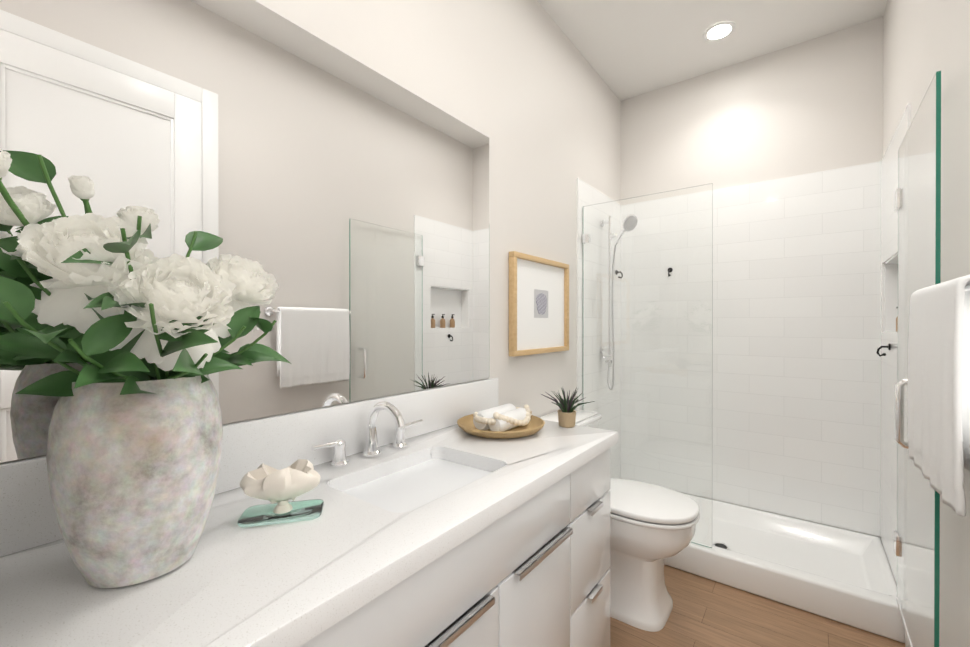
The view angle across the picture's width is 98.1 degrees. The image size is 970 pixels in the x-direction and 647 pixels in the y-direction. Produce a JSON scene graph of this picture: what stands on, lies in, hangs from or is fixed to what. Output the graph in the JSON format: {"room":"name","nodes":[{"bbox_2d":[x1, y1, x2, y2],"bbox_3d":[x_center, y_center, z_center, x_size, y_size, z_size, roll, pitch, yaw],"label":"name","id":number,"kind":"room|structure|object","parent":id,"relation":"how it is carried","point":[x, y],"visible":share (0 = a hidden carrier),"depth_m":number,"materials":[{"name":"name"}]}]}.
{"room":"bathroom","nodes":[
{"label":"bathroom","id":0,"kind":"room"},
{"bbox_2d":[0,0,620,463],"bbox_3d":[-0.380,-0.176,1.371,0.120,2.894,4.600,0,0,37],"label":"wall","id":1,"kind":"structure","parent":0,"point":[526,90],"depth_m":1.93,"materials":[{"name":"white paint"}]},
{"bbox_2d":[0,0,488,462],"bbox_3d":[-0.402,-0.280,1.236,0.005,1.017,1.381,0,0,37],"label":"mirror","id":2,"kind":"object","parent":1,"relation":"attached to","point":[341,197],"visible":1,"depth_m":1.06,"materials":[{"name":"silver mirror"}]},
{"bbox_2d":[0,378,497,557],"bbox_3d":[-0.406,0.307,1.221,0.020,0.150,1.508,0,0,37],"label":"backsplash","id":3,"kind":"structure","parent":1,"relation":"attached to","point":[27,513],"depth_m":1.07,"materials":[{"name":"white stone"}]},
{"bbox_2d":[509,251,568,356],"bbox_3d":[0.287,-0.093,2.119,0.032,0.475,0.553,0,0,37],"label":"picture frame","id":4,"kind":"object","parent":1,"relation":"attached to","point":[538,305],"visible":1,"depth_m":2.08,"materials":[{"name":"brown wood"}]},
{"bbox_2d":[577,178,612,409],"bbox_3d":[0.765,0.129,2.771,0.008,1.983,0.732,0,0,37],"label":"wall tile","id":5,"kind":"structure","parent":1,"relation":"attached to","point":[587,194],"depth_m":2.51,"materials":[{"name":"white tile"}]},
{"bbox_2d":[537,0,886,100],"bbox_3d":[0.224,-1.651,0.907,1.638,0.060,4.600,0,0,37],"label":"ceiling","id":6,"kind":"structure","parent":0,"point":[627,49],"depth_m":2.33,"materials":[{"name":"white paint"}]},
{"bbox_2d":[703,21,735,41],"bbox_3d":[1.298,-1.622,2.333,0.159,0.006,0.159,0,0,31],"label":"recessed light","id":7,"kind":"object","parent":6,"relation":"in","point":[718,31],"visible":1,"depth_m":2.31,"materials":[{"name":"white"}]},
{"bbox_2d":[621,16,882,536],"bbox_3d":[1.581,-0.180,2.694,1.638,2.894,0.120,0,0,37],"label":"wall","id":8,"kind":"structure","parent":0,"point":[814,105],"depth_m":2.54,"materials":[{"name":"white paint"}]},
{"bbox_2d":[712,161,880,535],"bbox_3d":[1.542,0.129,2.644,1.398,1.983,0.008,0,0,37],"label":"wall tile","id":9,"kind":"structure","parent":8,"relation":"attached to","point":[796,346],"depth_m":2.43,"materials":[{"name":"white tile"}]},
{"bbox_2d":[610,565,904,646],"bbox_3d":[0.224,1.303,0.916,1.638,0.060,4.600,0,0,37],"label":"floor","id":10,"kind":"structure","parent":0,"point":[705,612],"depth_m":1.77,"materials":[{"name":"brown wood"}]},
{"bbox_2d":[284,438,617,646],"bbox_3d":[-0.202,0.847,1.065,0.536,0.850,1.504,0,0,37],"label":"bathroom vanity","id":11,"kind":"object","parent":10,"relation":"on","point":[536,573],"depth_m":1.01,"materials":[{"name":"white wood"}]},
{"bbox_2d":[0,420,617,646],"bbox_3d":[-0.197,0.402,1.063,0.544,0.040,1.508,0,0,37],"label":"countertop","id":12,"kind":"structure","parent":11,"relation":"on","point":[270,585],"depth_m":0.68,"materials":[{"name":"white stone"}]},
{"bbox_2d":[0,148,290,587],"bbox_3d":[-0.503,0.073,0.653,0.343,0.619,0.432,0,0,37],"label":"vase","id":13,"kind":"object","parent":12,"relation":"on","point":[134,445],"visible":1,"depth_m":0.58,"materials":[{"name":"ceramic"}]},
{"bbox_2d":[237,459,323,526],"bbox_3d":[-0.406,0.330,0.846,0.143,0.104,0.154,0,0,37],"label":"shell dish","id":14,"kind":"object","parent":12,"relation":"on","point":[278,489],"visible":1,"depth_m":0.82,"materials":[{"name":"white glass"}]},
{"bbox_2d":[311,401,422,466],"bbox_3d":[-0.287,0.300,1.198,0.166,0.162,0.386,0,0,37],"label":"faucet","id":15,"kind":"object","parent":12,"relation":"on","point":[338,445],"visible":1,"depth_m":1.21,"materials":[{"name":"silver metal"}]},
{"bbox_2d":[340,454,495,513],"bbox_3d":[-0.161,0.499,1.087,0.335,0.177,0.450,0,0,37],"label":"sink","id":16,"kind":"object","parent":12,"relation":"in","point":[400,488],"depth_m":1.13,"materials":[{"name":"white ceramic"}]},
{"bbox_2d":[457,403,544,437],"bbox_3d":[0.057,0.337,1.518,0.316,0.086,0.372,0,0,37],"label":"tray","id":17,"kind":"object","parent":12,"relation":"on","point":[509,420],"visible":1,"depth_m":1.45,"materials":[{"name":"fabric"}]},
{"bbox_2d":[473,403,526,430],"bbox_3d":[0.063,0.335,1.513,0.124,0.068,0.200,0,0,37],"label":"towel","id":18,"kind":"object","parent":17,"relation":"on","point":[506,417],"depth_m":1.46,"materials":[{"name":"white fabric"}]},
{"bbox_2d":[541,387,594,427],"bbox_3d":[0.309,0.305,1.558,0.211,0.149,0.200,0,0,37],"label":"plant pot","id":19,"kind":"object","parent":12,"relation":"on","point":[566,415],"visible":1,"depth_m":1.55,"materials":[{"name":"beige ceramic"}]},
{"bbox_2d":[540,409,699,631],"bbox_3d":[0.605,0.868,1.970,0.718,0.804,0.450,0,0,37],"label":"toilet","id":20,"kind":"object","parent":10,"relation":"on","point":[652,526],"visible":0.44,"depth_m":1.79,"materials":[{"name":"white ceramic"}]},
{"bbox_2d":[664,499,904,642],"bbox_3d":[1.329,1.196,2.367,1.394,0.145,0.708,0,0,37],"label":"shower pan","id":21,"kind":"object","parent":10,"relation":"on","point":[844,576],"visible":0.58,"depth_m":2.07,"materials":[{"name":"white ceramic"}]},
{"bbox_2d":[582,183,712,547],"bbox_3d":[0.864,0.207,2.319,0.693,1.828,0.034,0,0,37],"label":"glass","id":22,"kind":"object","parent":21,"relation":"on","point":[647,322],"visible":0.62,"depth_m":2.27,"materials":[{"name":"clear"}]},
{"bbox_2d":[883,0,969,646],"bbox_3d":[0.828,-0.173,0.452,0.120,2.894,4.600,0,0,37],"label":"wall","id":23,"kind":"structure","parent":0,"point":[924,41],"depth_m":1.20,"materials":[{"name":"white paint"}]},
{"bbox_2d":[880,103,910,583],"bbox_3d":[1.907,0.131,1.901,0.098,1.983,0.732,0,0,37],"label":"wall tile","id":24,"kind":"structure","parent":23,"relation":"attached to","point":[889,334],"depth_m":2.03,"materials":[{"name":"white tile"}]},
{"bbox_2d":[876,343,890,356],"bbox_3d":[1.868,0.120,1.974,0.047,0.063,0.032,0,0,37],"label":"hook","id":25,"kind":"object","parent":24,"relation":"attached to","point":[888,347],"visible":1,"depth_m":1.97,"materials":[{"name":"black metal"}]},
{"bbox_2d":[896,307,897,330],"bbox_3d":[1.994,-0.026,2.009,0.046,0.118,0.046,0,0,37],"label":"bottle","id":26,"kind":"object","parent":24,"relation":"in","point":[897,322],"visible":0.06,"depth_m":2.02,"materials":[{"name":"beige"}]},
{"bbox_2d":[894,71,940,646],"bbox_3d":[1.451,0.209,1.467,0.101,1.826,0.705,0,0,37],"label":"shower door","id":27,"kind":"structure","parent":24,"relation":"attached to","point":[917,532],"depth_m":1.35,"materials":[{"name":"clear glass"}]},
{"bbox_2d":[905,632,909,646],"bbox_3d":[1.241,1.222,1.108,0.012,0.100,1.338,0,0,37],"label":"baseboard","id":28,"kind":"structure","parent":23,"relation":"attached to","point":[906,643],"depth_m":1.57,"materials":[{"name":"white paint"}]},
{"bbox_2d":[907,275,969,516],"bbox_3d":[1.076,0.135,0.964,0.100,0.466,0.547,0,0,37],"label":"towel","id":29,"kind":"object","parent":23,"relation":"attached to","point":[938,390],"visible":1,"depth_m":0.91,"materials":[{"name":"white fabric"}]}
]}

